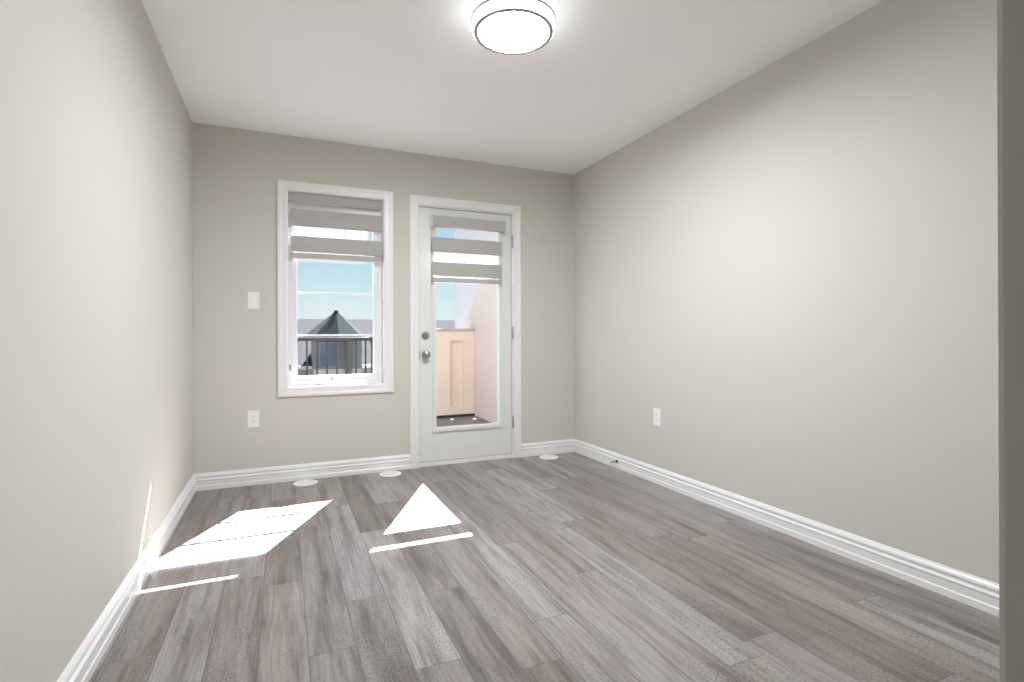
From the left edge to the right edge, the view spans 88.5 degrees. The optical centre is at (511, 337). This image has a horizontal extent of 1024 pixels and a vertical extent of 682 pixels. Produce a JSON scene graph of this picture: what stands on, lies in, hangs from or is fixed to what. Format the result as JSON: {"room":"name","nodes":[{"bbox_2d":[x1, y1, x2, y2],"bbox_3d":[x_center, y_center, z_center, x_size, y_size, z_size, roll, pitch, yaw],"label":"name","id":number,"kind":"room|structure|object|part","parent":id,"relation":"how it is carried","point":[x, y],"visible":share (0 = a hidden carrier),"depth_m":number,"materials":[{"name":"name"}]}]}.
{"room":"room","nodes":[
{"label":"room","id":0,"kind":"room"},
{"bbox_2d":[0,0,193,681],"bbox_3d":[-0.872,-0.161,0.391,0.200,2.729,7.013,0,0,-24],"label":"wall","id":1,"kind":"structure","parent":0,"point":[96,206],"depth_m":1.56,"materials":[{"name":"beige paint"}]},
{"bbox_2d":[57,474,195,681],"bbox_3d":[-0.757,0.947,0.411,0.018,0.111,6.663,0,0,-24],"label":"baseboard","id":2,"kind":"structure","parent":1,"relation":"attached to","point":[84,662],"depth_m":1.88,"materials":[{"name":"white paint"}]},
{"bbox_2d":[192,122,574,473],"bbox_3d":[-0.817,-0.111,4.131,2.891,2.629,0.200,0,0,-24],"label":"wall","id":3,"kind":"structure","parent":0,"point":[236,172],"depth_m":3.77,"materials":[{"name":"beige paint"}]},
{"bbox_2d":[247,410,258,427],"bbox_3d":[-1.771,0.557,3.600,0.074,0.118,0.008,0,0,-24],"label":"power outlet","id":4,"kind":"object","parent":3,"relation":"attached to","point":[252,416],"visible":1,"depth_m":3.60,"materials":[{"name":"white plastic"}]},
{"bbox_2d":[247,292,259,308],"bbox_3d":[-1.770,-0.255,3.598,0.074,0.118,0.016,0,0,-24],"label":"light switch","id":5,"kind":"object","parent":3,"relation":"attached to","point":[253,302],"visible":1,"depth_m":3.60,"materials":[{"name":"white plastic"}]},
{"bbox_2d":[194,454,410,490],"bbox_3d":[-1.437,0.950,3.740,1.435,0.111,0.018,0,0,-24],"label":"baseboard","id":6,"kind":"structure","parent":3,"relation":"attached to","point":[287,473],"depth_m":3.71,"materials":[{"name":"white paint"}]},
{"bbox_2d":[277,179,393,396],"bbox_3d":[-1.303,-0.345,3.902,0.802,1.516,0.206,0,0,-24],"label":"window","id":7,"kind":"structure","parent":3,"relation":"in","point":[381,380],"depth_m":3.84,"materials":[{"name":"white paint"}]},
{"bbox_3d":[-1.361,0.304,3.822,0.100,0.045,0.023,0,0,-11],"label":"crank handle","id":8,"kind":"part","parent":7,"relation":"part of","materials":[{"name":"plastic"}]},
{"bbox_3d":[-1.315,-0.345,3.930,0.614,1.324,0.075,0,0,-24],"label":"sash","id":9,"kind":"part","parent":7,"relation":"part of","materials":[{"name":"white plastic"}]},
{"bbox_2d":[288,192,382,262],"bbox_3d":[-1.286,-0.801,3.860,0.664,0.465,0.066,0,0,-24],"label":"zebra blind","id":10,"kind":"object","parent":7,"relation":"attached to","point":[299,217],"visible":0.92,"depth_m":3.83,"materials":[{"name":"grey fabric"}]},
{"bbox_3d":[-1.277,-0.588,3.859,0.636,0.039,0.042,0,0,-24],"label":"rail","id":11,"kind":"part","parent":10,"relation":"part of","materials":[{"name":"white plastic"}]},
{"bbox_3d":[-1.319,-0.345,3.939,0.664,1.378,0.125,0,0,-24],"label":"frame","id":12,"kind":"part","parent":7,"relation":"part of","materials":[{"name":"white plastic"}]},
{"bbox_2d":[409,194,521,468],"bbox_3d":[-0.387,-0.049,4.288,0.936,2.100,0.255,0,0,-24],"label":"door","id":13,"kind":"structure","parent":3,"relation":"in","point":[430,444],"depth_m":4.19,"materials":[{"name":"white paint"}]},
{"bbox_3d":[-0.661,0.132,4.066,0.062,0.062,0.066,0,0,-24],"label":"knob","id":14,"kind":"part","parent":13,"relation":"part of","materials":[{"name":"silver metal"}]},
{"bbox_3d":[-0.357,-0.103,4.237,0.594,1.692,0.036,0,0,-24],"label":"glass frame","id":15,"kind":"part","parent":13,"relation":"part of","materials":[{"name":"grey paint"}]},
{"bbox_2d":[430,214,506,283],"bbox_3d":[-0.341,-0.694,4.198,0.622,0.514,0.066,0,0,-24],"label":"zebra blind","id":16,"kind":"object","parent":13,"relation":"attached to","point":[438,244],"visible":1,"depth_m":4.17,"materials":[{"name":"grey fabric"}]},
{"bbox_3d":[-0.352,-0.453,4.181,0.584,0.032,0.028,0,0,-24],"label":"rail","id":17,"kind":"part","parent":16,"relation":"part of","materials":[{"name":"white plastic"}]},
{"bbox_2d":[522,439,574,456],"bbox_3d":[0.317,0.943,4.505,0.520,0.111,0.018,0,0,-24],"label":"baseboard","id":18,"kind":"structure","parent":3,"relation":"attached to","point":[557,446],"depth_m":4.50,"materials":[{"name":"white paint"}]},
{"bbox_2d":[437,416,491,426],"bbox_3d":[-1.833,1.090,5.075,3.890,0.155,2.347,0,0,-24],"label":"floor","id":19,"kind":"structure","parent":0,"point":[465,420],"depth_m":6.32,"materials":[{"name":"grey concrete"}]},
{"bbox_2d":[297,336,372,375],"bbox_3d":[-2.677,0.501,5.836,2.824,1.026,0.068,0,0,-24],"label":"balcony railing","id":20,"kind":"object","parent":19,"relation":"on","point":[370,339],"visible":0.1,"depth_m":6.11,"materials":[{"name":"black metal"}]},
{"bbox_3d":[-2.663,0.018,5.843,2.790,0.040,0.060,0,0,-24],"label":"rail","id":21,"kind":"part","parent":20,"relation":"part of","materials":[{"name":"black metal"}]},
{"bbox_3d":[-1.662,0.497,6.278,0.068,1.026,0.068,0,0,-24],"label":"post","id":22,"kind":"part","parent":20,"relation":"part of","materials":[{"name":"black metal"}]},
{"bbox_2d":[436,329,474,417],"bbox_3d":[-0.959,0.447,6.651,0.978,1.122,0.160,0,0,-24],"label":"parapet","id":23,"kind":"object","parent":19,"relation":"on","point":[454,347],"visible":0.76,"depth_m":6.71,"materials":[{"name":"beige paint"}]},
{"bbox_2d":[462,238,496,422],"bbox_3d":[-0.136,-0.480,6.047,0.050,3.562,2.767,0,0,-24],"label":"wall","id":24,"kind":"structure","parent":0,"point":[481,316],"depth_m":6.42,"materials":[{"name":"paint"}]},
{"bbox_2d":[141,0,883,174],"bbox_3d":[0.540,-1.531,1.009,3.491,0.200,7.013,0,0,-24],"label":"ceiling","id":25,"kind":"structure","parent":0,"point":[414,76],"depth_m":2.76,"materials":[{"name":"white paint"}]},
{"bbox_2d":[471,0,555,54],"bbox_3d":[0.006,-1.384,2.314,0.374,0.090,0.374,0,0,-24],"label":"ceiling light","id":26,"kind":"object","parent":25,"relation":"attached to","point":[508,27],"visible":1,"depth_m":2.26,"materials":[{"name":"white glass"}]},
{"bbox_2d":[478,12,548,50],"bbox_3d":[0.007,-1.345,2.314,0.314,0.001,0.314,0,0,-24],"label":"diffuser","id":27,"kind":"object","parent":26,"relation":"attached to","point":[497,31],"depth_m":2.30,"materials":[{"name":"white glass"}]},
{"bbox_2d":[89,452,999,681],"bbox_3d":[0.590,1.098,0.917,3.491,0.200,6.813,0,0,-24],"label":"floor","id":28,"kind":"structure","parent":0,"point":[573,566],"depth_m":2.06,"materials":[{"name":"grey wood"}]},
{"bbox_2d":[293,479,317,485],"bbox_3d":[-1.428,1.002,3.636,0.160,0.005,0.160,0,0,-24],"label":"floor vent","id":29,"kind":"object","parent":28,"relation":"in","point":[307,482],"visible":1,"depth_m":3.63,"materials":[{"name":"white plastic"}]},
{"bbox_2d":[379,471,400,476],"bbox_3d":[-0.896,1.000,3.868,0.160,0.005,0.160,0,0,-24],"label":"floor vent","id":30,"kind":"object","parent":28,"relation":"in","point":[386,473],"visible":1,"depth_m":3.86,"materials":[{"name":"white plastic"}]},
{"bbox_2d":[539,455,557,459],"bbox_3d":[0.307,0.996,4.387,0.160,0.005,0.160,0,0,-24],"label":"floor vent","id":31,"kind":"object","parent":28,"relation":"in","point":[548,457],"visible":1,"depth_m":4.37,"materials":[{"name":"white plastic"}]},
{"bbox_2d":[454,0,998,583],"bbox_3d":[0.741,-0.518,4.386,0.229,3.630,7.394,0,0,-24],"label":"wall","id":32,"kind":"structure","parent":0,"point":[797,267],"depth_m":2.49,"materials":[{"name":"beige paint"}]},
{"bbox_2d":[653,408,660,425],"bbox_3d":[0.992,0.541,3.596,0.008,0.118,0.074,0,0,-24],"label":"power outlet","id":33,"kind":"object","parent":32,"relation":"attached to","point":[656,411],"visible":1,"depth_m":3.59,"materials":[{"name":"white plastic"}]},
{"bbox_2d":[574,439,998,616],"bbox_3d":[1.311,0.940,2.856,0.018,0.111,3.836,0,0,-24],"label":"baseboard","id":34,"kind":"structure","parent":32,"relation":"attached to","point":[982,594],"depth_m":2.45,"materials":[{"name":"white paint"}]},
{"bbox_2d":[997,0,1023,681],"bbox_3d":[1.310,-0.220,0.683,2.149,2.429,0.150,0,0,-24],"label":"wall","id":35,"kind":"structure","parent":0,"point":[1010,13],"depth_m":0.32,"materials":[{"name":"beige paint"}]},
{"label":"outside","id":36,"kind":"structure","parent":0,"visible":0},
{"bbox_3d":[-16.320,6.213,62.476,140.000,0.300,112.400,0,0,-24],"label":"ground","id":37,"kind":"structure","parent":36,"visible":0},
{"bbox_2d":[297,310,454,375],"bbox_3d":[-7.180,2.418,26.485,37.200,7.220,9.100,0,0,-24],"label":"house","id":38,"kind":"structure","parent":37,"relation":"on","point":[335,323],"depth_m":22.35,"materials":[{"name":"grey stone"}]}
]}

